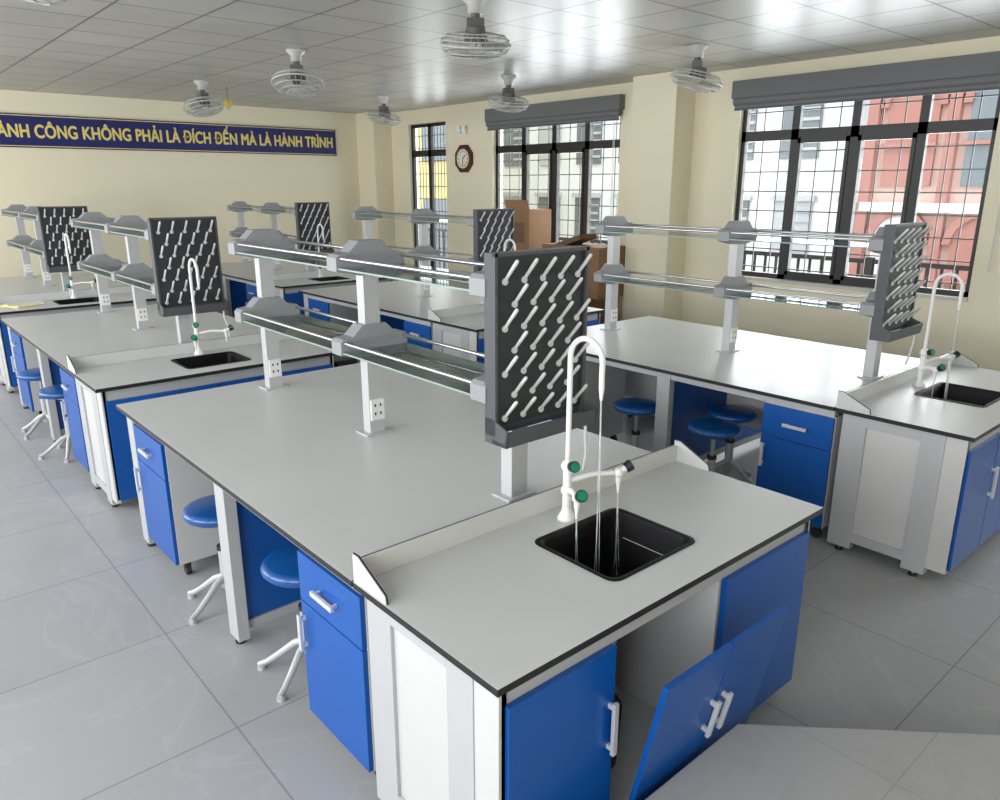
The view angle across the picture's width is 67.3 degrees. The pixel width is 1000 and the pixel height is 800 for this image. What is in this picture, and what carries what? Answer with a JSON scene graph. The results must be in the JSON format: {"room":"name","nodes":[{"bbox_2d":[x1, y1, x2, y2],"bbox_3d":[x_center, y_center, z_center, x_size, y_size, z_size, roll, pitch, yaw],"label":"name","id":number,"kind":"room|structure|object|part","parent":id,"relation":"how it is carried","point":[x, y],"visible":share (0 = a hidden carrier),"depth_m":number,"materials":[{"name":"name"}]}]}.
{"room":"science classroom","nodes":[
{"label":"science classroom","id":0,"kind":"room"},
{"bbox_2d":[0,90,361,277],"bbox_3d":[-6.014,-2.613,10.491,10.300,3.100,0.200,-13,21,-39],"label":"wall","id":1,"kind":"structure","parent":0,"point":[112,183],"depth_m":11.14,"materials":[{"name":"beige paint"}]},
{"bbox_2d":[0,113,336,155],"bbox_3d":[-4.871,-3.862,11.002,5.520,0.420,0.037,-13,21,-39],"label":"banner","id":2,"kind":"object","parent":1,"relation":"attached to","point":[16,129],"visible":1,"depth_m":10.89,"materials":[{"name":"blue fabric"}]},
{"bbox_2d":[356,111,396,280],"bbox_3d":[-2.164,-3.398,13.230,0.350,3.100,0.550,-13,21,-39],"label":"pillar","id":3,"kind":"structure","parent":1,"relation":"attached to","point":[374,140],"depth_m":12.91,"materials":[{"name":"beige paint"}]},
{"bbox_2d":[0,358,999,799],"bbox_3d":[-1.159,0.464,5.564,10.300,0.100,15.000,-13,21,-39],"label":"floor","id":4,"kind":"structure","parent":0,"point":[109,690],"depth_m":3.18,"materials":[{"name":"tile"}]},
{"bbox_2d":[16,367,62,439],"bbox_3d":[-3.679,0.011,6.040,0.412,0.510,0.423,-1,16,-2],"label":"stool","id":5,"kind":"object","parent":4,"relation":"on","point":[33,374],"visible":0.56,"depth_m":5.97,"materials":[{"name":"blue"}]},
{"bbox_2d":[37,384,71,462],"bbox_3d":[-3.200,0.150,5.552,0.412,0.510,0.423,10,19,30],"label":"stool","id":6,"kind":"object","parent":4,"relation":"on","point":[52,392],"visible":0.48,"depth_m":5.48,"materials":[{"name":"blue"}]},
{"bbox_2d":[0,272,130,295],"bbox_3d":[-5.286,-0.945,8.846,1.576,0.800,2.456,-13,21,-39],"label":"lab bench","id":7,"kind":"object","parent":4,"relation":"on","point":[10,285],"visible":0.08,"depth_m":8.84,"materials":[{"name":"black"}]},
{"bbox_2d":[1,204,70,290],"bbox_3d":[-5.260,-1.758,8.606,0.350,0.895,2.180,-13,21,-39],"label":"shelf","id":8,"kind":"object","parent":7,"relation":"on","point":[25,243],"visible":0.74,"depth_m":8.65,"materials":[{"name":"silver metal"}]},
{"bbox_2d":[37,206,95,276],"bbox_3d":[-4.469,-1.566,7.813,0.466,0.867,0.122,-13,21,-39],"label":"drying rack","id":9,"kind":"object","parent":8,"relation":"attached to","point":[54,221],"visible":0.8,"depth_m":7.75,"materials":[{"name":"grey plastic"}]},
{"bbox_2d":[0,286,156,392],"bbox_3d":[-4.256,-0.663,7.694,1.570,0.892,0.672,-13,21,-39],"label":"base cabinet","id":10,"kind":"object","parent":4,"relation":"on","point":[57,302],"visible":0.28,"depth_m":7.43,"materials":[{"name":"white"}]},
{"bbox_2d":[0,300,43,307],"bbox_3d":[-4.642,-0.925,7.301,0.363,0.012,0.370,-13,21,-39],"label":"books","id":11,"kind":"object","parent":10,"relation":"on","point":[26,303],"visible":1,"depth_m":7.28,"materials":[{"name":"beige paper"}]},
{"bbox_2d":[64,233,95,298],"bbox_3d":[-4.308,-1.370,7.671,0.307,0.664,0.182,-13,21,-39],"label":"faucet","id":12,"kind":"object","parent":10,"relation":"in","point":[72,287],"visible":0.98,"depth_m":7.67,"materials":[{"name":"white plastic"}]},
{"bbox_2d":[1,304,260,471],"bbox_3d":[-2.970,-0.210,6.285,1.576,0.800,2.456,-13,21,-39],"label":"lab bench","id":13,"kind":"object","parent":4,"relation":"on","point":[44,342],"visible":0.41,"depth_m":5.97,"materials":[{"name":"black laminate"}]},
{"bbox_2d":[70,212,191,343],"bbox_3d":[-2.945,-1.023,6.045,0.350,0.895,2.180,-13,21,-39],"label":"shelf","id":14,"kind":"object","parent":13,"relation":"on","point":[134,273],"visible":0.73,"depth_m":6.03,"materials":[{"name":"silver metal"}]},
{"bbox_2d":[146,216,229,336],"bbox_3d":[-2.153,-0.832,5.252,0.466,0.867,0.122,-13,21,-39],"label":"drying rack","id":15,"kind":"object","parent":14,"relation":"attached to","point":[173,241],"visible":0.92,"depth_m":5.21,"materials":[{"name":"grey plastic"}]},
{"bbox_2d":[66,333,335,507],"bbox_3d":[-1.940,0.072,5.133,1.570,0.892,0.672,-13,21,-39],"label":"base cabinet","id":16,"kind":"object","parent":4,"relation":"on","point":[104,381],"visible":0.48,"depth_m":4.78,"materials":[{"name":"black laminate"}]},
{"bbox_2d":[188,258,233,354],"bbox_3d":[-1.992,-0.636,5.110,0.307,0.664,0.182,-13,21,-39],"label":"faucet","id":17,"kind":"object","parent":16,"relation":"in","point":[195,337],"visible":1,"depth_m":5.10,"materials":[{"name":"white plastic"}]},
{"bbox_2d":[182,494,224,624],"bbox_3d":[-1.315,0.726,3.546,0.412,0.510,0.423,2,16,9],"label":"stool","id":18,"kind":"object","parent":4,"relation":"on","point":[201,512],"visible":0.36,"depth_m":3.46,"materials":[{"name":"blue"}]},
{"bbox_2d":[217,261,326,317],"bbox_3d":[-3.165,-1.453,10.618,1.576,0.800,2.456,-13,21,-39],"label":"lab bench","id":19,"kind":"object","parent":4,"relation":"on","point":[239,280],"visible":0.16,"depth_m":10.13,"materials":[{"name":"black"}]},
{"bbox_2d":[227,201,313,271],"bbox_3d":[-3.140,-2.266,10.378,0.350,0.895,2.180,-13,21,-39],"label":"shelf","id":20,"kind":"object","parent":19,"relation":"on","point":[240,207],"visible":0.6,"depth_m":10.41,"materials":[{"name":"silver metal"}]},
{"bbox_2d":[294,202,333,252],"bbox_3d":[-2.348,-2.074,9.585,0.466,0.867,0.122,-13,21,-39],"label":"drying rack","id":21,"kind":"object","parent":20,"relation":"attached to","point":[309,215],"visible":0.87,"depth_m":9.53,"materials":[{"name":"grey plastic"}]},
{"bbox_2d":[257,544,304,702],"bbox_3d":[-0.799,0.869,3.046,0.412,0.510,0.423,-1,16,-2],"label":"stool","id":22,"kind":"object","parent":4,"relation":"on","point":[279,568],"visible":0.33,"depth_m":2.95,"materials":[{"name":"blue plastic"}]},
{"bbox_2d":[274,270,392,314],"bbox_3d":[-2.135,-1.171,9.466,1.570,0.892,0.672,-13,21,-39],"label":"base cabinet","id":23,"kind":"object","parent":4,"relation":"on","point":[287,285],"visible":0.16,"depth_m":9.12,"materials":[{"name":"black"}]},
{"bbox_2d":[317,224,323,276],"bbox_3d":[-2.187,-1.878,9.443,0.307,0.664,0.182,-13,21,-39],"label":"faucet","id":24,"kind":"object","parent":23,"relation":"in","point":[319,268],"visible":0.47,"depth_m":9.39,"materials":[{"name":"white plastic"}]},
{"bbox_2d":[116,363,651,774],"bbox_3d":[-0.654,0.524,3.724,1.576,0.800,2.456,-13,21,-39],"label":"lab bench","id":25,"kind":"object","parent":4,"relation":"on","point":[290,465],"visible":0.71,"depth_m":3.22,"materials":[{"name":"black laminate"}]},
{"bbox_2d":[228,229,535,502],"bbox_3d":[-0.629,-0.289,3.484,0.350,0.895,2.180,-13,21,-39],"label":"shelf","id":26,"kind":"object","parent":25,"relation":"on","point":[370,340],"visible":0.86,"depth_m":3.38,"materials":[{"name":"silver metal"}]},
{"bbox_2d":[484,246,596,470],"bbox_3d":[0.163,-0.097,2.692,0.466,0.867,0.122,-13,21,-39],"label":"drying rack","id":27,"kind":"object","parent":26,"relation":"attached to","point":[536,301],"visible":0.97,"depth_m":2.63,"materials":[{"name":"grey plastic"}]},
{"bbox_2d":[298,280,479,366],"bbox_3d":[-0.846,-0.720,8.060,1.576,0.800,2.456,-13,21,-39],"label":"lab bench","id":28,"kind":"object","parent":4,"relation":"on","point":[401,308],"visible":0.28,"depth_m":7.77,"materials":[{"name":"black"}]},
{"bbox_2d":[351,206,483,303],"bbox_3d":[-0.820,-1.532,7.820,0.350,0.895,2.180,-13,21,-39],"label":"shelf","id":29,"kind":"object","parent":28,"relation":"on","point":[422,217],"visible":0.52,"depth_m":7.72,"materials":[{"name":"silver metal"}]},
{"bbox_2d":[473,208,513,271],"bbox_3d":[-0.028,-1.341,7.028,0.466,0.867,0.122,-13,21,-39],"label":"drying rack","id":30,"kind":"object","parent":29,"relation":"attached to","point":[492,228],"visible":0.62,"depth_m":6.93,"materials":[{"name":"grey plastic"}]},
{"bbox_2d":[428,304,604,365],"bbox_3d":[0.184,-0.438,6.909,1.570,0.892,0.672,-13,21,-39],"label":"base cabinet","id":31,"kind":"object","parent":4,"relation":"on","point":[463,327],"visible":0.2,"depth_m":6.46,"materials":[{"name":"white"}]},
{"bbox_2d":[504,239,515,250],"bbox_3d":[0.133,-1.145,6.885,0.307,0.664,0.182,-13,21,-39],"label":"faucet","id":32,"kind":"object","parent":31,"relation":"in","point":[507,240],"visible":0.08,"depth_m":6.74,"materials":[{"name":"white metal"}]},
{"bbox_2d":[504,200,625,323],"bbox_3d":[0.748,-1.662,9.642,0.610,1.740,1.800,-13,21,-39],"label":"cardboard boxes","id":33,"kind":"object","parent":4,"relation":"on","point":[532,227],"visible":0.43,"depth_m":9.65,"materials":[{"name":"beige cardboard"}]},
{"bbox_2d":[352,439,823,799],"bbox_3d":[0.418,0.819,2.526,1.570,0.892,0.802,-13,21,-39],"label":"base cabinet","id":34,"kind":"object","parent":4,"relation":"on","point":[505,665],"depth_m":2.25,"materials":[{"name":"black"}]},
{"bbox_2d":[557,336,634,573],"bbox_3d":[0.355,0.222,2.557,0.278,0.905,0.189,-5,17,-18],"label":"faucet","id":35,"kind":"object","parent":34,"relation":"in","point":[566,515],"visible":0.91,"depth_m":2.54,"materials":[{"name":"white metal"}]},
{"bbox_3d":[0.631,1.002,2.323,0.630,0.648,0.152,-13,21,-39],"label":"loose cabinet doors","id":36,"kind":"part","parent":34,"relation":"part of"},
{"bbox_2d":[613,398,655,447],"bbox_3d":[0.922,0.259,5.175,0.412,0.510,0.423,15,21,41],"label":"stool","id":37,"kind":"object","parent":4,"relation":"on","point":[636,407],"visible":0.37,"depth_m":5.06,"materials":[{"name":"blue plastic"}]},
{"bbox_2d":[688,418,740,471],"bbox_3d":[1.310,0.392,4.710,0.412,0.510,0.423,8,18,25],"label":"stool","id":38,"kind":"object","parent":4,"relation":"on","point":[709,428],"visible":0.44,"depth_m":4.59,"materials":[{"name":"blue"}]},
{"bbox_2d":[707,404,757,484],"bbox_3d":[1.513,0.308,5.004,0.412,0.510,0.423,1,16,3],"label":"stool","id":39,"kind":"object","parent":4,"relation":"on","point":[738,414],"visible":0.7,"depth_m":4.95,"materials":[{"name":"blue plastic"},{"name":"chrome"}]},
{"bbox_2d":[551,316,919,537],"bbox_3d":[1.552,0.026,5.460,1.576,0.800,2.456,-13,21,-39],"label":"lab bench","id":40,"kind":"object","parent":4,"relation":"on","point":[793,386],"visible":0.5,"depth_m":4.92,"materials":[{"name":"black laminate"}]},
{"bbox_2d":[594,216,883,379],"bbox_3d":[1.578,-0.787,5.220,0.350,0.895,2.180,-13,21,-39],"label":"shelf","id":41,"kind":"object","parent":40,"relation":"on","point":[733,286],"visible":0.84,"depth_m":5.11,"materials":[{"name":"silver metal"}]},
{"bbox_2d":[869,222,933,364],"bbox_3d":[2.370,-0.595,4.427,0.466,0.867,0.122,-13,21,-39],"label":"drying rack","id":42,"kind":"object","parent":41,"relation":"attached to","point":[901,256],"visible":1,"depth_m":4.35,"materials":[{"name":"grey plastic"}]},
{"bbox_2d":[645,724,999,799],"bbox_3d":[1.123,1.744,0.465,4.850,0.250,3.615,-13,21,-39],"label":"platform","id":43,"kind":"object","parent":4,"relation":"on","point":[750,761],"visible":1,"depth_m":2.26,"materials":[{"name":"tile"}]},
{"bbox_2d":[827,349,999,576],"bbox_3d":[2.582,0.308,4.308,1.570,0.892,0.672,-13,21,-39],"label":"base cabinet","id":44,"kind":"object","parent":4,"relation":"on","point":[917,482],"visible":0.96,"depth_m":3.86,"materials":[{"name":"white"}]},
{"bbox_2d":[913,272,963,399],"bbox_3d":[2.561,-0.276,4.293,0.278,0.905,0.189,-5,17,-18],"label":"faucet","id":45,"kind":"object","parent":44,"relation":"in","point":[924,352],"visible":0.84,"depth_m":4.27,"materials":[{"name":"white metal"}]},
{"bbox_2d":[0,0,999,113],"bbox_3d":[-1.159,-2.612,4.682,10.300,0.100,15.000,-13,21,-39],"label":"ceiling","id":46,"kind":"structure","parent":0,"point":[361,51],"depth_m":6.34,"materials":[{"name":"tile"}]},
{"bbox_2d":[24,0,67,5],"bbox_3d":[-2.139,-1.950,3.268,0.463,0.394,0.477,-2,16,-8],"label":"ceiling fan","id":47,"kind":"object","parent":46,"relation":"hanging from","point":[43,2],"depth_m":3.39,"materials":[{"name":"white metal"}]},
{"bbox_2d":[183,80,224,116],"bbox_3d":[-3.497,-3.549,8.845,0.463,0.394,0.477,11,19,33],"label":"ceiling fan","id":48,"kind":"object","parent":46,"relation":"hanging from","point":[202,99],"depth_m":8.79,"materials":[{"name":"white metal"}]},
{"bbox_2d":[224,86,231,109],"bbox_3d":[-3.378,-3.742,9.312,0.100,0.280,0.100,-13,21,-39],"label":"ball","id":49,"kind":"object","parent":46,"relation":"hanging from","point":[228,103],"visible":0.98,"depth_m":9.30,"materials":[{"name":"yellow rubber"}]},
{"bbox_2d":[271,48,324,97],"bbox_3d":[-1.844,-2.970,6.826,0.477,0.394,0.463,-3,16,-10],"label":"ceiling fan","id":50,"kind":"object","parent":46,"relation":"hanging from","point":[297,74],"depth_m":6.78,"materials":[{"name":"white metal"}]},
{"bbox_2d":[367,95,400,125],"bbox_3d":[-1.601,-3.985,10.367,0.463,0.394,0.477,10,19,30],"label":"ceiling fan","id":51,"kind":"object","parent":46,"relation":"hanging from","point":[383,111],"depth_m":10.30,"materials":[{"name":"white metal"}]},
{"bbox_2d":[439,0,511,59],"bbox_3d":[-0.162,-2.424,4.921,0.477,0.394,0.463,-2,16,-6],"label":"ceiling fan","id":52,"kind":"object","parent":46,"relation":"hanging from","point":[475,32],"depth_m":4.86,"materials":[{"name":"white metal"}]},
{"bbox_2d":[487,75,528,111],"bbox_3d":[0.095,-3.435,8.447,0.477,0.394,0.463,-5,17,-17],"label":"ceiling fan","id":53,"kind":"object","parent":46,"relation":"hanging from","point":[508,95],"depth_m":8.38,"materials":[{"name":"white metal"}]},
{"bbox_2d":[670,43,722,92],"bbox_3d":[1.733,-2.907,6.606,0.463,0.394,0.477,6,17,20],"label":"ceiling fan","id":54,"kind":"object","parent":46,"relation":"hanging from","point":[698,72],"depth_m":6.54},
{"bbox_2d":[622,71,696,320],"bbox_3d":[1.838,-2.130,8.805,0.350,3.100,0.610,-13,21,-39],"label":"pillar","id":55,"kind":"structure","parent":0,"point":[662,117],"depth_m":8.56,"materials":[{"name":"beige paint"}]},
{"bbox_2d":[391,36,999,370],"bbox_3d":[2.652,-1.987,8.307,0.200,3.100,14.600,-13,21,-39],"label":"wall","id":56,"kind":"structure","parent":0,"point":[717,131],"depth_m":8.24,"materials":[{"name":"beige paint"}]},
{"bbox_2d":[455,145,472,171],"bbox_3d":[-0.553,-3.680,11.457,0.054,0.397,0.397,-13,21,-39],"label":"wall clock","id":57,"kind":"object","parent":56,"relation":"attached to","point":[464,154],"depth_m":11.43,"materials":[{"name":"brown wood"}]},
{"bbox_3d":[-4.970,-0.160,1.938,0.200,3.100,14.600,-13,21,-39],"label":"wall","id":58,"kind":"structure","parent":0,"visible":0},
{"bbox_2d":[411,122,447,268],"bbox_3d":[-1.100,-3.075,12.507,0.107,2.873,1.020,-13,21,-39],"label":"window","id":59,"kind":"structure","parent":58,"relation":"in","point":[431,152],"depth_m":12.42,"materials":[{"name":"black metal"}]},
{"bbox_2d":[456,126,467,134],"bbox_3d":[-0.580,-4.075,11.347,0.090,0.120,0.200,-13,21,-39],"label":"emergency light","id":60,"kind":"object","parent":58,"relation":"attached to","point":[461,130],"visible":1,"depth_m":11.33,"materials":[{"name":"white plastic"}]},
{"bbox_2d":[496,120,620,243],"bbox_3d":[0.740,-2.933,10.283,0.187,1.970,2.410,-13,21,-39],"label":"window grille","id":61,"kind":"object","parent":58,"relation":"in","point":[586,147],"depth_m":10.20,"materials":[{"name":"black metal"}]},
{"bbox_2d":[485,94,624,215],"bbox_3d":[0.643,-3.075,10.162,0.099,1.770,2.520,-13,21,-39],"label":"roller blind","id":62,"kind":"object","parent":61,"relation":"attached to","point":[609,107],"visible":0.88,"depth_m":9.71,"materials":[{"name":"dark grey fabric"}]},
{"bbox_2d":[726,90,999,301],"bbox_3d":[3.406,-2.087,7.334,0.187,1.970,2.440,-13,21,-39],"label":"window grille","id":63,"kind":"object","parent":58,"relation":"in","point":[855,135],"depth_m":7.32,"materials":[{"name":"black metal"}]},
{"bbox_2d":[731,51,999,272],"bbox_3d":[3.375,-2.209,7.140,0.099,1.770,2.750,-13,21,-39],"label":"roller blind","id":64,"kind":"object","parent":63,"relation":"attached to","point":[980,71],"visible":1,"depth_m":6.82,"materials":[{"name":"dark grey fabric"}]},
{"label":"outside","id":65,"kind":"structure","parent":0,"visible":0},
{"bbox_3d":[19.024,-2.943,30.144,52.200,0.100,100.000,-13,21,-39],"label":"ground","id":66,"kind":"structure","parent":65,"visible":0},
{"bbox_2d":[418,126,447,268],"bbox_3d":[-4.902,-7.807,26.065,0.500,11.500,12.500,-13,21,-39],"label":"building","id":67,"kind":"structure","parent":66,"relation":"on","point":[438,204],"depth_m":22.58,"materials":[{"name":"painted plaster"},{"name":"glass"}]},
{"bbox_2d":[503,100,869,275],"bbox_3d":[1.458,-10.979,29.873,4.150,15.500,34.000,-13,21,-39],"label":"building","id":68,"kind":"structure","parent":66,"relation":"on","point":[830,117],"depth_m":21.15,"materials":[{"name":"grey"}]},
{"bbox_2d":[848,90,998,290],"bbox_3d":[15.673,-4.633,8.283,3.220,15.800,21.380,-13,21,-39],"label":"building","id":69,"kind":"structure","parent":66,"relation":"on","point":[966,108],"depth_m":14.68,"materials":[{"name":"red paint"}]},
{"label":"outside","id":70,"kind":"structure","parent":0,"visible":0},
{"bbox_2d":[428,228,968,289],"bbox_3d":[3.067,-1.148,9.336,1.380,1.320,18.000,-13,21,-39],"label":"balcony railing","id":71,"kind":"object","parent":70,"point":[870,262],"visible":0.06,"depth_m":9.13,"materials":[{"name":"grey metal"}]}
]}

